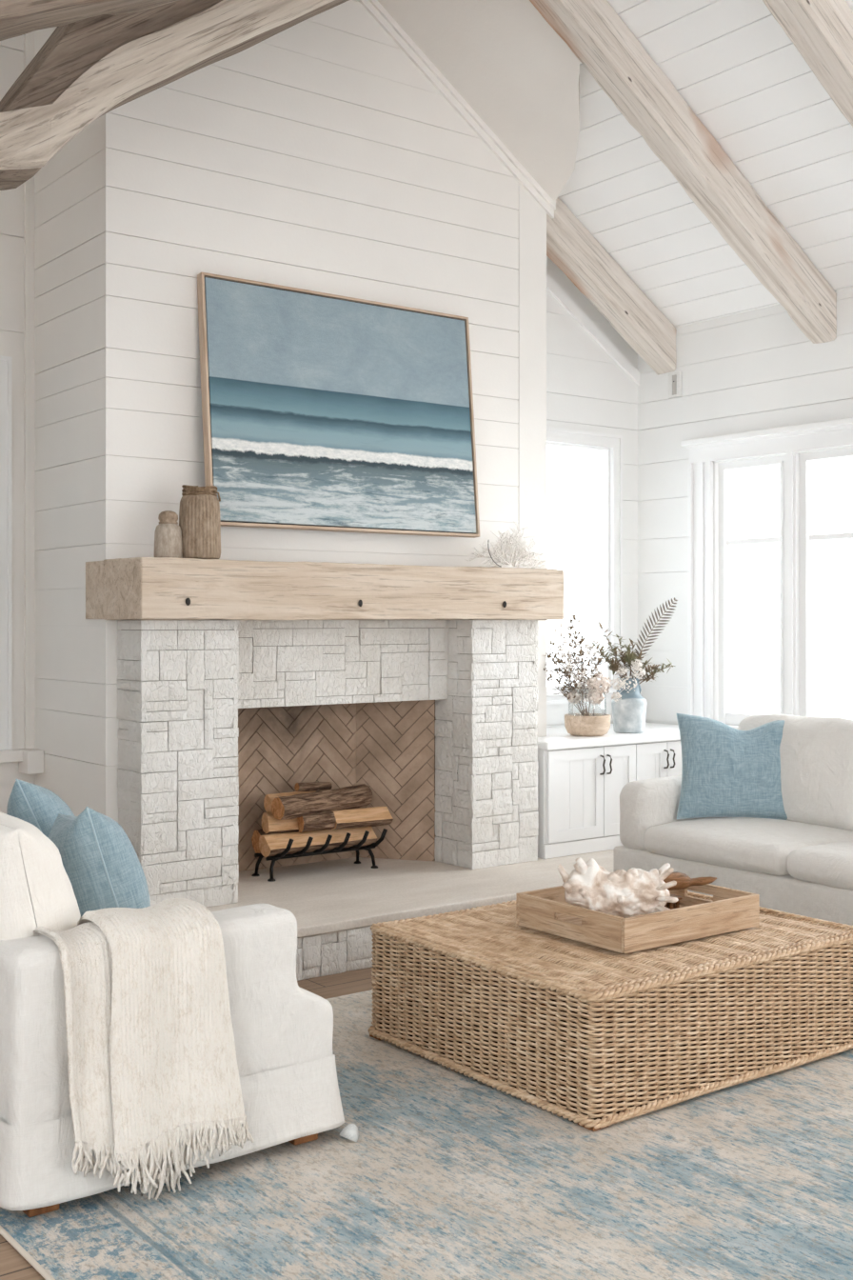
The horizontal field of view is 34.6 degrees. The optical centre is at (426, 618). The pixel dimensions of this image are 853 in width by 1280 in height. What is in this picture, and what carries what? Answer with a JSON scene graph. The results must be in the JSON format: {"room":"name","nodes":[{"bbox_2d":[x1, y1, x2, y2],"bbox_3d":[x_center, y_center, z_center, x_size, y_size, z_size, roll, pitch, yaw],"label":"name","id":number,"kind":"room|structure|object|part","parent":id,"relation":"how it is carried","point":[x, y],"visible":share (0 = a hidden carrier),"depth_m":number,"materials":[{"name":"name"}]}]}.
{"room":"living room","nodes":[
{"label":"living room","id":0,"kind":"room"},
{"bbox_2d":[0,34,36,814],"bbox_3d":[-3.641,-0.815,5.440,4.254,4.587,0.170,0,0,-37],"label":"wall","id":1,"kind":"structure","parent":0,"point":[11,50],"depth_m":6.59,"materials":[{"name":"white paint"}]},
{"bbox_2d":[0,355,11,750],"bbox_3d":[-2.469,-0.280,6.203,1.195,1.950,0.029,0,0,-37],"label":"trim","id":2,"kind":"structure","parent":1,"relation":"attached to","point":[5,361],"depth_m":6.54,"materials":[{"name":"white wood"}]},
{"bbox_2d":[0,31,44,783],"bbox_3d":[-2.456,-0.720,6.136,1.484,4.400,0.151,0,0,-37],"label":"trim","id":3,"kind":"structure","parent":1,"relation":"attached to","point":[20,764],"depth_m":6.61,"materials":[{"name":"white paint"}]},
{"bbox_2d":[0,966,373,1279],"bbox_3d":[0.829,1.540,2.758,8.150,0.120,9.800,0,0,-37],"label":"floor","id":4,"kind":"structure","parent":0,"point":[13,1266],"depth_m":5.45,"materials":[{"name":"brown wood"}]},
{"bbox_2d":[116,620,613,980],"bbox_3d":[0.170,0.742,6.941,3.806,1.476,1.333,0,0,-37],"label":"fireplace","id":5,"kind":"object","parent":4,"relation":"on","point":[438,718],"depth_m":6.73,"materials":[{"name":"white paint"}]},
{"bbox_3d":[-0.818,1.203,6.729,0.083,0.115,0.039,0,0,-16],"label":"leg","id":6,"kind":"part","parent":5,"relation":"part of","materials":[{"name":"black metal"}]},
{"bbox_2d":[251,828,293,853],"bbox_3d":[-0.589,1.087,6.896,0.602,0.120,0.124,-1,1,-36],"label":"log","id":7,"kind":"object","parent":5,"relation":"on","point":[255,837],"visible":0.11,"depth_m":6.72,"materials":[{"name":"brown wood"}]},
{"bbox_3d":[-0.734,1.203,6.611,0.039,0.115,0.083,0,0,35],"label":"leg","id":8,"kind":"part","parent":5,"relation":"part of","materials":[{"name":"black metal"}]},
{"bbox_3d":[-0.551,1.155,6.830,0.620,0.020,0.140,0,0,-35],"label":"rail","id":9,"kind":"part","parent":5,"relation":"part of","materials":[{"name":"black metal"}]},
{"bbox_2d":[259,826,377,857],"bbox_3d":[-0.531,1.097,6.778,0.610,0.105,0.125,0,0,-35],"label":"log","id":10,"kind":"object","parent":5,"relation":"on","point":[273,844],"visible":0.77,"depth_m":6.72,"materials":[{"name":"brown wood"}]},
{"bbox_2d":[261,812,299,833],"bbox_3d":[-0.678,0.998,6.749,0.261,0.103,0.090,2,-1,-34],"label":"log","id":11,"kind":"object","parent":10,"relation":"on","point":[270,824],"visible":0.61,"depth_m":6.68,"materials":[{"name":"brown wood"}]},
{"bbox_2d":[263,790,316,812],"bbox_3d":[-0.666,0.910,6.816,0.280,0.096,0.085,0,0,-37],"label":"log","id":12,"kind":"object","parent":11,"relation":"on","point":[269,798],"visible":0.36,"depth_m":6.76,"materials":[{"name":"brown wood"}]},
{"bbox_2d":[294,781,332,791],"bbox_3d":[-0.569,0.842,6.886,0.203,0.052,0.043,0,0,-40],"label":"log","id":13,"kind":"object","parent":12,"relation":"on","point":[315,786],"visible":0.98,"depth_m":6.87,"materials":[{"name":"brown wood"}]},
{"bbox_2d":[297,810,336,832],"bbox_3d":[-0.544,0.998,6.750,0.169,0.096,0.096,-1,0,-28],"label":"log","id":14,"kind":"object","parent":10,"relation":"on","point":[324,820],"visible":0.98,"depth_m":6.72,"materials":[{"name":"brown wood"}]},
{"bbox_2d":[331,806,393,829],"bbox_3d":[-0.333,1.001,6.877,0.316,0.095,0.111,0,0,-32],"label":"log","id":15,"kind":"object","parent":10,"relation":"on","point":[375,816],"visible":0.93,"depth_m":6.85,"materials":[{"name":"beige wood"}]},
{"bbox_2d":[271,783,372,819],"bbox_3d":[-0.514,0.907,6.797,0.546,0.133,0.117,0,0,-41],"label":"log","id":16,"kind":"object","parent":15,"relation":"on","point":[283,808],"visible":1,"depth_m":6.74,"materials":[{"name":"brown wood"}]},
{"bbox_3d":[-0.546,1.156,6.822,0.632,0.209,0.338,0,0,-35],"label":"log grate","id":17,"kind":"part","parent":5,"relation":"part of","materials":[{"name":"black metal"}]},
{"bbox_2d":[85,557,564,619],"bbox_3d":[-0.389,-0.127,6.572,2.392,0.266,0.618,0,0,-37],"label":"mantel beam","id":18,"kind":"structure","parent":5,"relation":"on","point":[136,588],"depth_m":6.15,"materials":[{"name":"brown wood"}]},
{"bbox_2d":[154,510,182,558],"bbox_3d":[-1.103,-0.361,5.848,0.122,0.204,0.122,0,0,-37],"label":"lidded jar","id":19,"kind":"object","parent":18,"relation":"on","point":[168,534],"visible":0.84,"depth_m":5.80,"materials":[{"name":"beige ceramic"}]},
{"bbox_3d":[-1.103,-0.434,5.848,0.084,0.058,0.084,0,0,-37],"label":"lid","id":20,"kind":"part","parent":19,"relation":"part of","materials":[{"name":"beige ceramic"}]},
{"bbox_2d":[179,484,220,559],"bbox_3d":[-0.981,-0.417,5.922,0.184,0.317,0.183,0,0,-37],"label":"jar","id":21,"kind":"object","parent":18,"relation":"on","point":[199,511],"visible":0.91,"depth_m":5.85,"materials":[{"name":"beige ceramic"}]},
{"bbox_2d":[467,520,557,568],"bbox_3d":[0.462,-0.385,7.134,0.294,0.251,0.530,0,0,41],"label":"coral","id":22,"kind":"object","parent":18,"relation":"on","point":[505,544],"visible":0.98,"depth_m":7.08,"materials":[{"name":"stone"}]},
{"bbox_3d":[-0.369,1.203,7.048,0.039,0.115,0.083,0,0,35],"label":"leg","id":23,"kind":"part","parent":5,"relation":"part of","materials":[{"name":"black metal"}]},
{"bbox_3d":[-0.285,1.203,6.930,0.083,0.115,0.039,0,0,-16],"label":"leg","id":24,"kind":"part","parent":5,"relation":"part of","materials":[{"name":"black metal"}]},
{"bbox_2d":[537,740,682,859],"bbox_3d":[0.990,0.973,7.848,1.396,0.572,0.707,0,0,-37],"label":"base cabinet","id":25,"kind":"object","parent":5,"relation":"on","point":[580,789],"visible":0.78,"depth_m":7.37,"materials":[{"name":"white paint"}]},
{"bbox_3d":[0.796,0.936,7.315,0.399,0.484,0.018,0,0,-37],"label":"door","id":26,"kind":"part","parent":25,"relation":"part of","materials":[{"name":"white paint"}]},
{"bbox_3d":[0.954,0.789,7.401,0.010,0.110,0.036,0,0,-37],"label":"handle","id":27,"kind":"part","parent":25,"relation":"part of","materials":[{"name":"black metal"}]},
{"bbox_2d":[537,722,680,750],"bbox_3d":[0.983,0.664,7.852,1.404,0.045,0.693,0,0,-37],"label":"countertop","id":28,"kind":"structure","parent":25,"relation":"on","point":[556,738],"depth_m":7.53,"materials":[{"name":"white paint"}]},
{"bbox_2d":[564,686,610,736],"bbox_3d":[0.890,0.509,7.569,0.254,0.265,0.254,0,0,-37],"label":"basket","id":29,"kind":"object","parent":28,"relation":"on","point":[575,724],"visible":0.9,"depth_m":7.48,"materials":[{"name":"beige wicker"}]},
{"bbox_2d":[543,614,611,716],"bbox_3d":[0.792,0.281,7.570,0.440,0.621,0.247,0,0,1],"label":"bouquet","id":30,"kind":"object","parent":29,"relation":"in","point":[595,696],"visible":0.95,"depth_m":7.55,"materials":[{"name":"beige plant"}]},
{"bbox_2d":[611,677,647,733],"bbox_3d":[1.149,0.487,7.765,0.200,0.308,0.200,0,0,-37],"label":"ceramic vase","id":31,"kind":"object","parent":28,"relation":"on","point":[629,712],"visible":0.88,"depth_m":7.69,"materials":[{"name":"blue ceramic"}]},
{"bbox_2d":[589,597,678,701],"bbox_3d":[1.162,0.172,7.751,0.530,0.590,0.222,0,0,-1],"label":"bouquet","id":32,"kind":"object","parent":31,"relation":"in","point":[628,657],"visible":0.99,"depth_m":7.75,"materials":[{"name":"green plant"}]},
{"bbox_3d":[1.278,0.152,7.764,0.264,0.517,0.005,0,0,0],"label":"frond stem","id":33,"kind":"part","parent":32,"relation":"part of","materials":[{"name":"green plant"}]},
{"bbox_3d":[0.994,0.789,7.431,0.010,0.110,0.036,0,0,-37],"label":"handle","id":34,"kind":"part","parent":25,"relation":"part of","materials":[{"name":"black metal"}]},
{"bbox_3d":[1.057,0.936,7.513,0.244,0.484,0.018,0,0,-37],"label":"door","id":35,"kind":"part","parent":25,"relation":"part of","materials":[{"name":"white paint"}]},
{"bbox_3d":[1.256,0.936,7.663,0.242,0.484,0.018,0,0,-37],"label":"door","id":36,"kind":"part","parent":25,"relation":"part of","materials":[{"name":"white paint"}]},
{"bbox_3d":[1.351,0.789,7.701,0.010,0.110,0.036,0,0,-37],"label":"handle","id":37,"kind":"part","parent":25,"relation":"part of","materials":[{"name":"black metal"}]},
{"bbox_3d":[1.391,0.789,7.731,0.010,0.110,0.036,0,0,-37],"label":"handle","id":38,"kind":"part","parent":25,"relation":"part of","materials":[{"name":"black metal"}]},
{"bbox_3d":[1.541,0.936,7.878,0.461,0.484,0.018,0,0,-37],"label":"door","id":39,"kind":"part","parent":25,"relation":"part of","materials":[{"name":"white paint"}]},
{"bbox_2d":[0,989,852,1279],"bbox_3d":[1.048,1.473,3.658,3.756,0.013,4.350,0,0,-37],"label":"area rug","id":40,"kind":"object","parent":4,"relation":"on","point":[449,1174],"visible":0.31,"depth_m":3.48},
{"bbox_2d":[0,902,359,1217],"bbox_3d":[-1.205,1.142,4.365,1.022,0.671,2.063,0,0,-37],"label":"slipcovered sofa","id":41,"kind":"object","parent":40,"relation":"on","point":[283,1030],"visible":0.41,"depth_m":3.67,"materials":[{"name":"white fabric"}]},
{"bbox_2d":[0,811,80,940],"bbox_3d":[-1.162,0.800,3.784,0.370,0.528,0.629,0,0,-26],"label":"pillow","id":42,"kind":"object","parent":41,"relation":"on","point":[35,884],"visible":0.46,"depth_m":3.52,"materials":[{"name":"white fabric"}]},
{"bbox_2d":[6,779,74,837],"bbox_3d":[-1.303,0.795,4.757,0.300,0.534,0.565,0,0,-11],"label":"throw pillow","id":43,"kind":"object","parent":41,"relation":"on","point":[38,806],"visible":0.38,"depth_m":4.55,"materials":[{"name":"blue fabric"}]},
{"bbox_3d":[-0.969,1.387,3.411,0.080,0.159,0.090,0,0,-37],"label":"leg","id":44,"kind":"part","parent":41,"relation":"part of","materials":[{"name":"brown wood"}]},
{"bbox_2d":[47,806,150,917],"bbox_3d":[-1.027,0.835,4.264,0.306,0.562,0.564,0,0,-19],"label":"throw pillow","id":45,"kind":"object","parent":41,"relation":"on","point":[103,868],"visible":0.55,"depth_m":4.07,"materials":[{"name":"blue fabric"}]},
{"bbox_2d":[31,898,253,1199],"bbox_3d":[-0.748,1.107,3.583,0.512,0.703,0.406,0,0,-37],"label":"throw blanket","id":46,"kind":"object","parent":41,"relation":"on","point":[152,1066],"visible":1,"depth_m":3.46,"materials":[{"name":"beige fabric"}]},
{"bbox_3d":[-0.687,1.042,3.681,0.938,0.471,0.214,0,0,-37],"label":"arm","id":47,"kind":"part","parent":41,"relation":"part of","materials":[{"name":"white fabric"}]},
{"bbox_3d":[-0.362,1.387,3.870,0.080,0.159,0.090,0,0,-37],"label":"leg","id":48,"kind":"part","parent":41,"relation":"part of","materials":[{"name":"brown wood"}]},
{"bbox_2d":[367,891,852,1131],"bbox_3d":[0.666,1.266,4.766,1.356,0.403,1.158,0,0,-37],"label":"wicker ottoman","id":49,"kind":"object","parent":40,"relation":"on","point":[593,1037],"visible":0.79,"depth_m":4.32,"materials":[{"name":"wicker"}]},
{"bbox_2d":[516,883,759,953],"bbox_3d":[0.736,1.012,4.772,0.660,0.110,0.528,0,0,-37],"label":"wooden tray","id":50,"kind":"object","parent":49,"relation":"on","point":[548,910],"visible":0.73,"depth_m":4.59,"materials":[{"name":"brown wood"}]},
{"bbox_2d":[556,857,679,918],"bbox_3d":[0.647,0.930,4.693,0.400,0.235,0.223,0,0,-2],"label":"coral","id":51,"kind":"object","parent":50,"relation":"in","point":[634,891],"visible":0.8,"depth_m":4.64},
{"bbox_2d":[664,894,682,909],"bbox_3d":[0.801,1.017,4.852,0.210,0.060,0.056,0,0,-20],"label":"wood block","id":52,"kind":"object","parent":50,"relation":"in","point":[671,906],"visible":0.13,"depth_m":4.86,"materials":[{"name":"brown wood"}]},
{"bbox_2d":[663,871,717,890],"bbox_3d":[0.873,0.933,4.872,0.340,0.066,0.078,0,0,-20],"label":"driftwood piece","id":53,"kind":"object","parent":52,"relation":"on","point":[684,881],"visible":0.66,"depth_m":4.86,"materials":[{"name":"brown wood"}]},
{"bbox_2d":[613,713,852,925],"bbox_3d":[1.938,0.970,6.042,1.021,1.018,2.232,0,0,-37],"label":"sofa","id":54,"kind":"object","parent":4,"relation":"on","point":[802,864],"visible":0.67,"depth_m":6.26,"materials":[{"name":"white fabric"}]},
{"bbox_3d":[1.347,0.952,6.846,0.993,0.364,0.237,0,0,-37],"label":"arm","id":55,"kind":"part","parent":54,"relation":"part of","materials":[{"name":"white fabric"}]},
{"bbox_2d":[676,712,787,819],"bbox_3d":[1.527,0.715,6.582,0.655,0.516,0.207,0,0,5],"label":"throw pillow","id":56,"kind":"object","parent":54,"relation":"on","point":[728,771],"visible":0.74,"depth_m":6.52,"materials":[{"name":"blue fabric"}]},
{"bbox_2d":[643,817,852,876],"bbox_3d":[1.533,1.035,6.337,0.732,0.196,0.831,0,0,-37],"label":"seat cushion","id":57,"kind":"object","parent":54,"relation":"on","point":[700,846],"depth_m":6.17,"materials":[{"name":"white fabric"}]},
{"bbox_2d":[738,713,852,831],"bbox_3d":[1.819,0.734,6.564,0.319,0.545,0.792,0,0,-37],"label":"cushion","id":58,"kind":"object","parent":54,"relation":"on","point":[816,752],"depth_m":6.37,"materials":[{"name":"white fabric"}]},
{"bbox_2d":[786,839,852,890],"bbox_3d":[2.073,1.036,5.626,0.732,0.200,0.966,0,0,-37],"label":"seat cushion","id":59,"kind":"object","parent":54,"relation":"on","point":[828,865],"depth_m":5.69,"materials":[{"name":"white fabric"}]},
{"bbox_2d":[34,0,546,822],"bbox_3d":[-0.640,-0.897,7.100,2.576,4.754,0.902,0,0,-37],"label":"wall","id":60,"kind":"structure","parent":0,"point":[316,155],"depth_m":6.47,"materials":[{"name":"white paint"}]},
{"bbox_2d":[197,272,479,538],"bbox_3d":[-0.385,-0.996,6.643,1.548,1.150,0.148,0,0,-37],"label":"painting","id":61,"kind":"object","parent":60,"relation":"attached to","point":[321,410],"visible":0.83,"depth_m":6.58,"materials":[{"name":"blue paint"}]},
{"bbox_3d":[-0.414,-1.563,6.682,1.548,0.012,0.050,0,-5,-37],"label":"frame rail","id":62,"kind":"part","parent":61,"relation":"part of","materials":[{"name":"brown wood"}]},
{"bbox_3d":[-0.356,-0.429,6.604,1.548,0.012,0.050,0,-5,-37],"label":"frame rail","id":63,"kind":"part","parent":61,"relation":"part of","materials":[{"name":"brown wood"}]},
{"bbox_2d":[358,0,556,219],"bbox_3d":[0.181,-2.687,7.138,1.300,0.963,0.035,0,0,-37],"label":"trim","id":64,"kind":"structure","parent":60,"relation":"attached to","point":[374,8],"depth_m":7.11,"materials":[{"name":"white paint"}]},
{"bbox_2d":[378,0,580,199],"bbox_3d":[0.423,-2.819,6.802,1.280,1.052,0.900,0,0,-37],"label":"ceiling","id":65,"kind":"structure","parent":0,"point":[509,64],"depth_m":6.83,"materials":[{"name":"white paint"}]},
{"bbox_2d":[546,255,638,727],"bbox_3d":[0.787,-0.570,8.268,1.430,4.096,0.160,0,0,-37],"label":"wall","id":66,"kind":"structure","parent":0,"point":[588,390],"depth_m":8.40,"materials":[{"name":"white paint"}]},
{"bbox_2d":[546,441,610,689],"bbox_3d":[0.801,-0.315,8.212,0.785,1.470,0.050,0,0,-37],"label":"window","id":67,"kind":"structure","parent":66,"relation":"in","point":[606,451],"depth_m":8.43,"materials":[{"name":"white wood"}]},
{"bbox_2d":[546,426,622,704],"bbox_3d":[0.824,-0.315,8.166,1.005,1.640,0.052,0,0,-37],"label":"trim","id":68,"kind":"structure","parent":66,"relation":"attached to","point":[614,442],"depth_m":8.42,"materials":[{"name":"white wood"}]},
{"bbox_2d":[546,273,640,385],"bbox_3d":[0.865,-1.874,8.215,1.170,0.829,0.021,0,0,-37],"label":"trim","id":69,"kind":"structure","parent":66,"relation":"attached to","point":[552,287],"depth_m":8.32,"materials":[{"name":"white wood"}]},
{"bbox_2d":[558,0,852,327],"bbox_3d":[0.807,-2.502,2.773,8.345,1.782,9.850,0,0,-37],"label":"ceiling","id":70,"kind":"structure","parent":0,"point":[731,62],"depth_m":6.90,"materials":[{"name":"white wood"}]},
{"bbox_2d":[0,0,179,40],"bbox_3d":[-1.202,-1.859,4.232,6.386,3.044,0.286,0,0,-37],"label":"tie beam","id":71,"kind":"structure","parent":70,"relation":"attached to","point":[17,17],"depth_m":4.22,"materials":[{"name":"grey wood"}]},
{"bbox_2d":[0,0,348,190],"bbox_3d":[-0.889,-2.418,5.619,2.361,1.718,0.385,0,0,-37],"label":"beam","id":72,"kind":"structure","parent":70,"relation":"attached to","point":[87,69],"depth_m":5.19,"materials":[{"name":"grey wood"}]},
{"bbox_2d":[546,197,677,374],"bbox_3d":[0.991,-2.022,8.022,1.196,1.035,0.174,0,0,-37],"label":"rafter","id":73,"kind":"object","parent":70,"relation":"attached to","point":[570,246],"visible":0.79,"depth_m":8.01,"materials":[{"name":"brown wood"}]},
{"bbox_2d":[529,0,837,343],"bbox_3d":[1.229,-2.389,6.755,2.345,1.768,0.178,0,0,-37],"label":"rafter","id":74,"kind":"object","parent":70,"relation":"attached to","point":[593,30],"visible":1,"depth_m":6.76,"materials":[{"name":"brown wood"}]},
{"bbox_2d":[762,0,852,127],"bbox_3d":[1.842,-2.389,5.944,2.345,1.770,0.178,0,0,-37],"label":"rafter","id":75,"kind":"object","parent":70,"relation":"attached to","point":[821,30],"visible":1,"depth_m":5.77,"materials":[{"name":"brown wood"}]},
{"bbox_2d":[638,287,852,725],"bbox_3d":[4.116,-0.150,5.019,0.160,3.259,9.440,0,0,-37],"label":"wall","id":76,"kind":"structure","parent":0,"point":[756,370],"depth_m":8.20,"materials":[{"name":"white paint"}]},
{"bbox_2d":[668,371,682,398],"bbox_3d":[1.507,-1.420,8.312,0.030,0.150,0.100,0,0,-37],"label":"wall sensor","id":77,"kind":"object","parent":76,"relation":"attached to","point":[675,379],"visible":1,"depth_m":8.29,"materials":[{"name":"white plastic"}]},
{"bbox_2d":[718,455,785,725],"bbox_3d":[1.892,-0.150,7.891,0.053,1.540,0.511,0,0,-37],"label":"window","id":78,"kind":"structure","parent":76,"relation":"in","point":[725,715],"depth_m":8.04,"materials":[{"name":"white wood"}]},
{"bbox_3d":[1.895,-0.163,7.893,0.005,1.425,0.405,0,0,-37],"label":"pane","id":79,"kind":"part","parent":78,"relation":"part of","materials":[{"name":"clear glass"}]},
{"bbox_2d":[680,417,852,729],"bbox_3d":[2.785,-0.205,6.720,0.210,1.730,3.900,0,0,-37],"label":"trim","id":80,"kind":"structure","parent":76,"relation":"attached to","point":[706,453],"depth_m":8.06,"materials":[{"name":"white wood"}]},
{"bbox_2d":[800,447,852,716],"bbox_3d":[2.244,-0.150,7.424,0.053,1.540,0.511,0,0,-37],"label":"window","id":81,"kind":"structure","parent":76,"relation":"in","point":[807,537],"depth_m":7.59,"materials":[{"name":"white wood"}]}
]}

